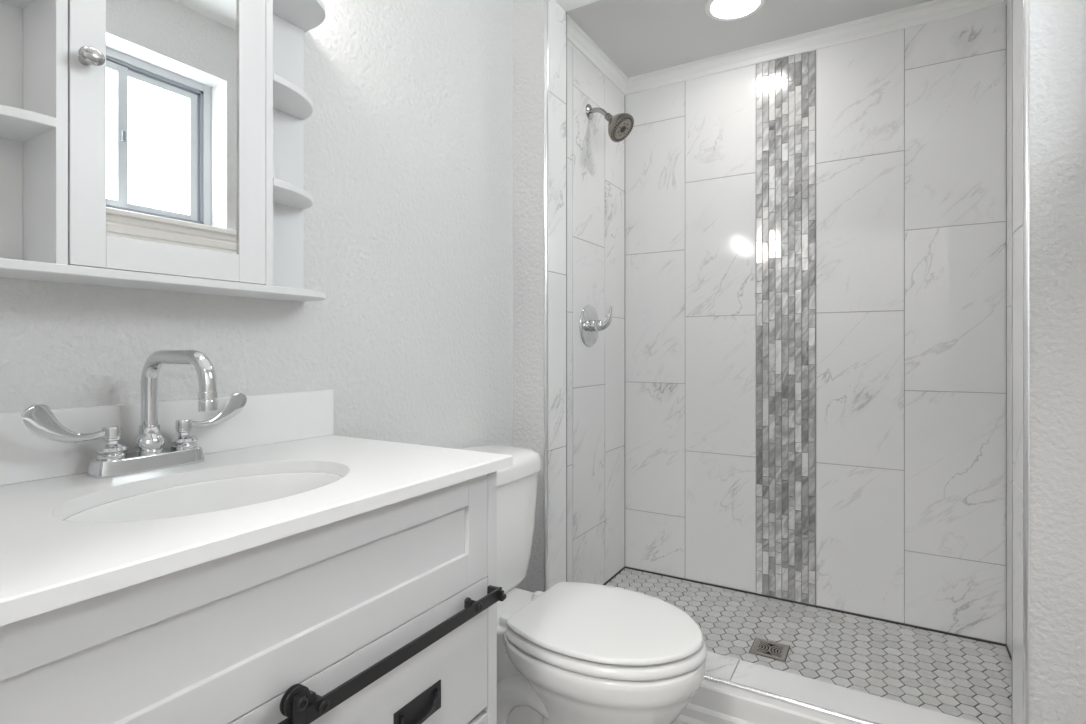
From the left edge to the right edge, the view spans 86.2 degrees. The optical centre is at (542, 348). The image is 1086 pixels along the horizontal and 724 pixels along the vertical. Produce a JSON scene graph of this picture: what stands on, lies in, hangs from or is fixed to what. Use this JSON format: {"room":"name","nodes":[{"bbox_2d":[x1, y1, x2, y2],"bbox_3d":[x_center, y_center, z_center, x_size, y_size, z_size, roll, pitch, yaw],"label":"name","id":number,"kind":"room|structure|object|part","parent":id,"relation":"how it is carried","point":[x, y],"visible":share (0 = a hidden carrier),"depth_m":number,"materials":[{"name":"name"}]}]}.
{"room":"bathroom","nodes":[
{"label":"bathroom","id":0,"kind":"room"},
{"bbox_2d":[0,0,624,584],"bbox_3d":[-0.718,-0.137,1.005,0.107,2.407,4.400,0,0,31],"label":"wall","id":1,"kind":"structure","parent":0,"point":[408,133],"depth_m":1.53,"materials":[{"name":"white paint"}]},
{"bbox_2d":[0,0,325,301],"bbox_3d":[-0.611,-0.399,0.946,0.151,0.595,0.630,0,0,31],"label":"upper cabinet","id":2,"kind":"object","parent":1,"relation":"attached to","point":[145,144],"visible":1,"depth_m":0.89,"materials":[{"name":"white paint"}]},
{"bbox_2d":[1,0,34,8],"bbox_3d":[-0.742,-0.498,0.748,0.111,0.013,0.148,0,0,31],"label":"corner shelf","id":3,"kind":"object","parent":2,"relation":"attached to","point":[5,4],"depth_m":0.82,"materials":[{"name":"white paint"}]},
{"bbox_2d":[0,104,55,141],"bbox_3d":[-0.742,-0.306,0.748,0.111,0.013,0.148,0,0,31],"label":"corner shelf","id":4,"kind":"object","parent":2,"relation":"attached to","point":[16,124],"depth_m":0.78,"materials":[{"name":"white paint"}]},
{"bbox_3d":[-0.627,-0.403,0.802,0.032,0.024,0.031,0,0,31],"label":"knob","id":5,"kind":"part","parent":2,"relation":"part of","materials":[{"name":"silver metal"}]},
{"bbox_3d":[-0.583,-0.399,0.926,0.018,0.566,0.292,0,0,31],"label":"door","id":6,"kind":"part","parent":2,"relation":"part of","materials":[{"name":"white paint"}]},
{"bbox_2d":[106,0,237,253],"bbox_3d":[-0.584,-0.399,0.923,0.008,0.471,0.200,0,0,31],"label":"mirror","id":7,"kind":"object","parent":2,"relation":"attached to","point":[172,65],"depth_m":0.91,"materials":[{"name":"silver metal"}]},
{"bbox_2d":[273,73,312,119],"bbox_3d":[-0.503,-0.498,1.152,0.111,0.013,0.148,0,0,31],"label":"corner shelf","id":8,"kind":"object","parent":2,"relation":"attached to","point":[290,102],"depth_m":1.15,"materials":[{"name":"white paint"}]},
{"bbox_2d":[273,178,312,208],"bbox_3d":[-0.503,-0.306,1.152,0.111,0.013,0.148,0,0,31],"label":"corner shelf","id":9,"kind":"object","parent":2,"relation":"attached to","point":[286,195],"depth_m":1.15,"materials":[{"name":"white paint"}]},
{"bbox_2d":[0,389,332,485],"bbox_3d":[-0.686,0.141,0.948,0.020,0.100,0.823,0,0,31],"label":"backsplash","id":10,"kind":"structure","parent":1,"relation":"attached to","point":[271,418],"depth_m":0.99,"materials":[{"name":"white stone"}]},
{"bbox_2d":[579,305,611,346],"bbox_3d":[0.240,-0.097,2.414,0.108,0.178,0.178,0,0,31],"label":"shower valve","id":11,"kind":"object","parent":1,"relation":"attached to","point":[590,326],"visible":1,"depth_m":2.40,"materials":[{"name":"silver metal"}]},
{"bbox_3d":[0.248,-0.124,2.409,0.090,0.105,0.050,0,0,31],"label":"lever","id":12,"kind":"part","parent":11,"relation":"part of","materials":[{"name":"silver metal"}]},
{"bbox_2d":[586,104,633,141],"bbox_3d":[0.274,-0.940,2.382,0.198,0.181,0.120,0,0,31],"label":"shower","id":13,"kind":"object","parent":1,"relation":"attached to","point":[620,125],"visible":1,"depth_m":2.35,"materials":[{"name":"silver metal"}]},
{"bbox_3d":[0.235,-0.981,2.415,0.092,0.057,0.023,0,0,31],"label":"arm","id":14,"kind":"part","parent":13,"relation":"part of","materials":[{"name":"silver metal"}]},
{"bbox_3d":[0.325,-0.891,2.352,0.056,0.058,0.080,0,0,31],"label":"plate","id":15,"kind":"part","parent":13,"relation":"part of","materials":[{"name":"silver metal"}]},
{"bbox_2d":[513,0,565,592],"bbox_3d":[-0.011,-0.140,1.978,0.133,2.400,0.135,0,0,31],"label":"wall","id":16,"kind":"structure","parent":0,"point":[528,15],"depth_m":1.93,"materials":[{"name":"white paint"}]},
{"bbox_2d":[544,0,547,591],"bbox_3d":[0.010,-0.113,1.892,0.009,2.105,0.011,0,0,31],"label":"trim","id":17,"kind":"structure","parent":16,"relation":"attached to","point":[545,1],"depth_m":1.89,"materials":[{"name":"white tile"}]},
{"bbox_2d":[567,0,932,77],"bbox_3d":[0.911,-1.360,2.055,1.643,0.160,0.935,0,0,31],"label":"ceiling","id":18,"kind":"structure","parent":0,"point":[640,37],"depth_m":2.29,"materials":[{"name":"white paint"}]},
{"bbox_2d":[705,0,765,20],"bbox_3d":[0.713,-1.277,2.152,0.216,0.006,0.216,0,0,31],"label":"recessed light","id":19,"kind":"object","parent":18,"relation":"in","point":[721,10],"visible":1,"depth_m":2.17,"materials":[{"name":"white paint"}]},
{"bbox_2d":[711,0,759,17],"bbox_3d":[0.713,-1.277,2.152,0.173,0.005,0.173,0,0,31],"label":"diffuser","id":20,"kind":"object","parent":19,"relation":"attached to","point":[719,8],"depth_m":2.17,"materials":[{"name":"white plastic"}]},
{"bbox_2d":[672,679,856,723],"bbox_3d":[0.522,0.994,1.561,1.210,0.132,0.048,0,0,31],"label":"trim","id":21,"kind":"structure","parent":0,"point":[712,703],"depth_m":1.55,"materials":[{"name":"white paint"}]},
{"bbox_2d":[603,567,1011,723],"bbox_3d":[0.885,1.101,2.010,1.643,0.118,0.830,0,0,31],"label":"floor","id":22,"kind":"structure","parent":0,"point":[965,677],"depth_m":2.03,"materials":[{"name":"grey tile"}]},
{"bbox_2d":[750,637,788,661],"bbox_3d":[0.791,1.047,2.023,0.112,0.005,0.118,0,0,31],"label":"floor drain","id":23,"kind":"object","parent":22,"relation":"on","point":[761,647],"visible":1,"depth_m":2.02,"materials":[{"name":"silver metal"}]},
{"bbox_2d":[755,640,784,657],"bbox_3d":[0.791,1.047,2.023,0.087,0.003,0.093,0,0,31],"label":"grille","id":24,"kind":"object","parent":23,"relation":"attached to","point":[765,648],"depth_m":2.02,"materials":[{"name":"silver metal"}]},
{"bbox_2d":[625,4,1006,644],"bbox_3d":[1.121,-0.060,2.409,1.643,2.440,0.112,0,0,31],"label":"wall","id":25,"kind":"structure","parent":0,"point":[816,240],"depth_m":2.34,"materials":[{"name":"grey tile"}]},
{"bbox_2d":[567,0,1007,94],"bbox_3d":[0.805,-1.247,2.059,1.441,0.066,0.816,0,0,31],"label":"trim","id":26,"kind":"structure","parent":25,"relation":"attached to","point":[935,10],"depth_m":2.37,"materials":[{"name":"white paint"}]},
{"bbox_2d":[555,0,1085,723],"bbox_3d":[0.693,-0.140,1.562,1.517,2.400,0.135,0,0,31],"label":"wall","id":27,"kind":"structure","parent":0,"point":[1057,28],"depth_m":1.24,"materials":[{"name":"white paint"}]},
{"bbox_2d":[566,12,566,581],"bbox_3d":[0.078,-0.058,2.007,0.011,2.214,0.004,0,0,31],"label":"trim","id":28,"kind":"structure","parent":27,"relation":"attached to","point":[566,12],"depth_m":2.00,"materials":[{"name":"grey tile"}]},
{"bbox_2d":[703,651,981,723],"bbox_3d":[0.569,0.988,1.640,1.210,0.143,0.140,0,0,31],"label":"shower curb","id":29,"kind":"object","parent":27,"relation":"attached to","point":[844,703],"depth_m":1.53,"materials":[{"name":"grey tile"}]},
{"bbox_2d":[1012,0,1012,723],"bbox_3d":[1.127,-0.058,1.386,0.011,2.214,0.004,0,0,31],"label":"trim","id":30,"kind":"structure","parent":27,"relation":"attached to","point":[1012,0],"depth_m":1.39,"materials":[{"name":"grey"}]},
{"bbox_2d":[1007,0,1011,655],"bbox_3d":[1.507,-0.060,1.639,0.195,2.440,0.826,0,0,31],"label":"wall","id":31,"kind":"structure","parent":0,"point":[1009,2],"depth_m":1.99,"materials":[{"name":"grey tile"}]},
{"bbox_2d":[1013,0,1022,723],"bbox_3d":[1.093,-0.052,1.331,0.007,2.225,0.126,0,0,31],"label":"wall","id":32,"kind":"structure","parent":0,"point":[1017,4],"depth_m":1.33,"materials":[{"name":"grey tile"}]},
{"bbox_2d":[1023,0,1028,723],"bbox_3d":[1.059,-0.113,1.271,0.009,2.104,0.011,0,0,31],"label":"trim","id":33,"kind":"structure","parent":32,"relation":"attached to","point":[1025,2],"depth_m":1.27,"materials":[{"name":"silver metal"}]},
{"bbox_3d":[-0.252,1.110,0.187,1.743,0.100,3.465,0,0,31],"label":"floor","id":34,"kind":"structure","parent":0,"visible":0},
{"bbox_2d":[0,471,505,723],"bbox_3d":[-0.471,0.636,0.817,0.521,0.848,0.773,0,0,31],"label":"vanity cabinet","id":35,"kind":"object","parent":34,"relation":"on","point":[387,614],"visible":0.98,"depth_m":0.69,"materials":[{"name":"white paint"}]},
{"bbox_2d":[0,435,512,625],"bbox_3d":[-0.479,0.201,0.822,0.504,0.020,0.817,0,0,31],"label":"countertop","id":36,"kind":"structure","parent":35,"relation":"on","point":[48,562],"depth_m":0.68,"materials":[{"name":"white stone"}]},
{"bbox_2d":[22,350,246,477],"bbox_3d":[-0.620,0.096,0.920,0.232,0.190,0.244,0,0,-18],"label":"faucet","id":37,"kind":"object","parent":36,"relation":"on","point":[112,459],"visible":1,"depth_m":0.89,"materials":[{"name":"silver metal"}]},
{"bbox_3d":[-0.680,0.105,0.827,0.010,0.060,0.111,0,0,18],"label":"wrist blade","id":38,"kind":"part","parent":37,"relation":"part of","materials":[{"name":"silver metal"}]},
{"bbox_3d":[-0.659,0.142,0.886,0.043,0.048,0.043,0,0,31],"label":"handle","id":39,"kind":"part","parent":37,"relation":"part of","materials":[{"name":"silver metal"}]},
{"bbox_3d":[-0.632,0.178,0.931,0.052,0.025,0.158,0,0,31],"label":"plate","id":40,"kind":"part","parent":37,"relation":"part of","materials":[{"name":"silver metal"}]},
{"bbox_3d":[-0.560,0.069,0.889,0.189,0.134,0.023,0,0,31],"label":"spout","id":41,"kind":"part","parent":37,"relation":"part of","materials":[{"name":"silver metal"}]},
{"bbox_3d":[-0.605,0.142,0.977,0.043,0.048,0.043,0,0,31],"label":"handle","id":42,"kind":"part","parent":37,"relation":"part of","materials":[{"name":"silver metal"}]},
{"bbox_3d":[-0.575,0.107,1.028,0.010,0.056,0.104,0,0,31],"label":"wrist blade","id":43,"kind":"part","parent":37,"relation":"part of","materials":[{"name":"silver metal"}]},
{"bbox_2d":[63,472,343,522],"bbox_3d":[-0.449,0.287,0.816,0.303,0.153,0.427,0,0,31],"label":"sink","id":44,"kind":"object","parent":36,"relation":"in","point":[234,492],"visible":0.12,"depth_m":0.92,"materials":[{"name":"white ceramic"}]},
{"bbox_3d":[-0.259,0.423,0.693,0.005,0.020,0.733,0,0,31],"label":"barn door rail","id":45,"kind":"part","parent":35,"relation":"part of","materials":[{"name":"black metal"}]},
{"bbox_3d":[-0.204,0.510,0.849,0.019,0.225,0.390,0,0,31],"label":"drawer","id":46,"kind":"part","parent":35,"relation":"part of","materials":[{"name":"white paint"}]},
{"bbox_3d":[-0.181,0.536,0.858,0.010,0.043,0.100,0,0,31],"label":"recessed pull","id":47,"kind":"part","parent":35,"relation":"part of","materials":[{"name":"black metal"}]},
{"bbox_3d":[-0.204,0.705,0.849,0.019,0.139,0.390,0,0,31],"label":"drawer","id":48,"kind":"part","parent":35,"relation":"part of","materials":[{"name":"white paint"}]},
{"bbox_2d":[460,445,706,723],"bbox_3d":[0.028,0.675,1.430,0.742,0.770,0.500,0,0,31],"label":"toilet","id":49,"kind":"object","parent":34,"relation":"on","point":[568,652],"visible":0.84,"depth_m":1.29,"materials":[{"name":"white ceramic"}]},
{"bbox_3d":[-0.197,0.322,1.563,0.218,0.065,0.500,0,0,31],"label":"tank lid","id":50,"kind":"part","parent":49,"relation":"part of","materials":[{"name":"white ceramic"}]},
{"bbox_3d":[-0.203,0.510,1.566,0.204,0.314,0.468,0,0,31],"label":"tank","id":51,"kind":"part","parent":49,"relation":"part of","materials":[{"name":"white ceramic"}]},
{"bbox_3d":[0.158,0.637,1.353,0.425,0.021,0.356,0,0,31],"label":"lid","id":52,"kind":"part","parent":49,"relation":"part of","materials":[{"name":"white plastic"}]},
{"bbox_3d":[0.160,0.659,1.352,0.435,0.023,0.366,0,0,31],"label":"seat","id":53,"kind":"part","parent":49,"relation":"part of","materials":[{"name":"white plastic"}]}
]}

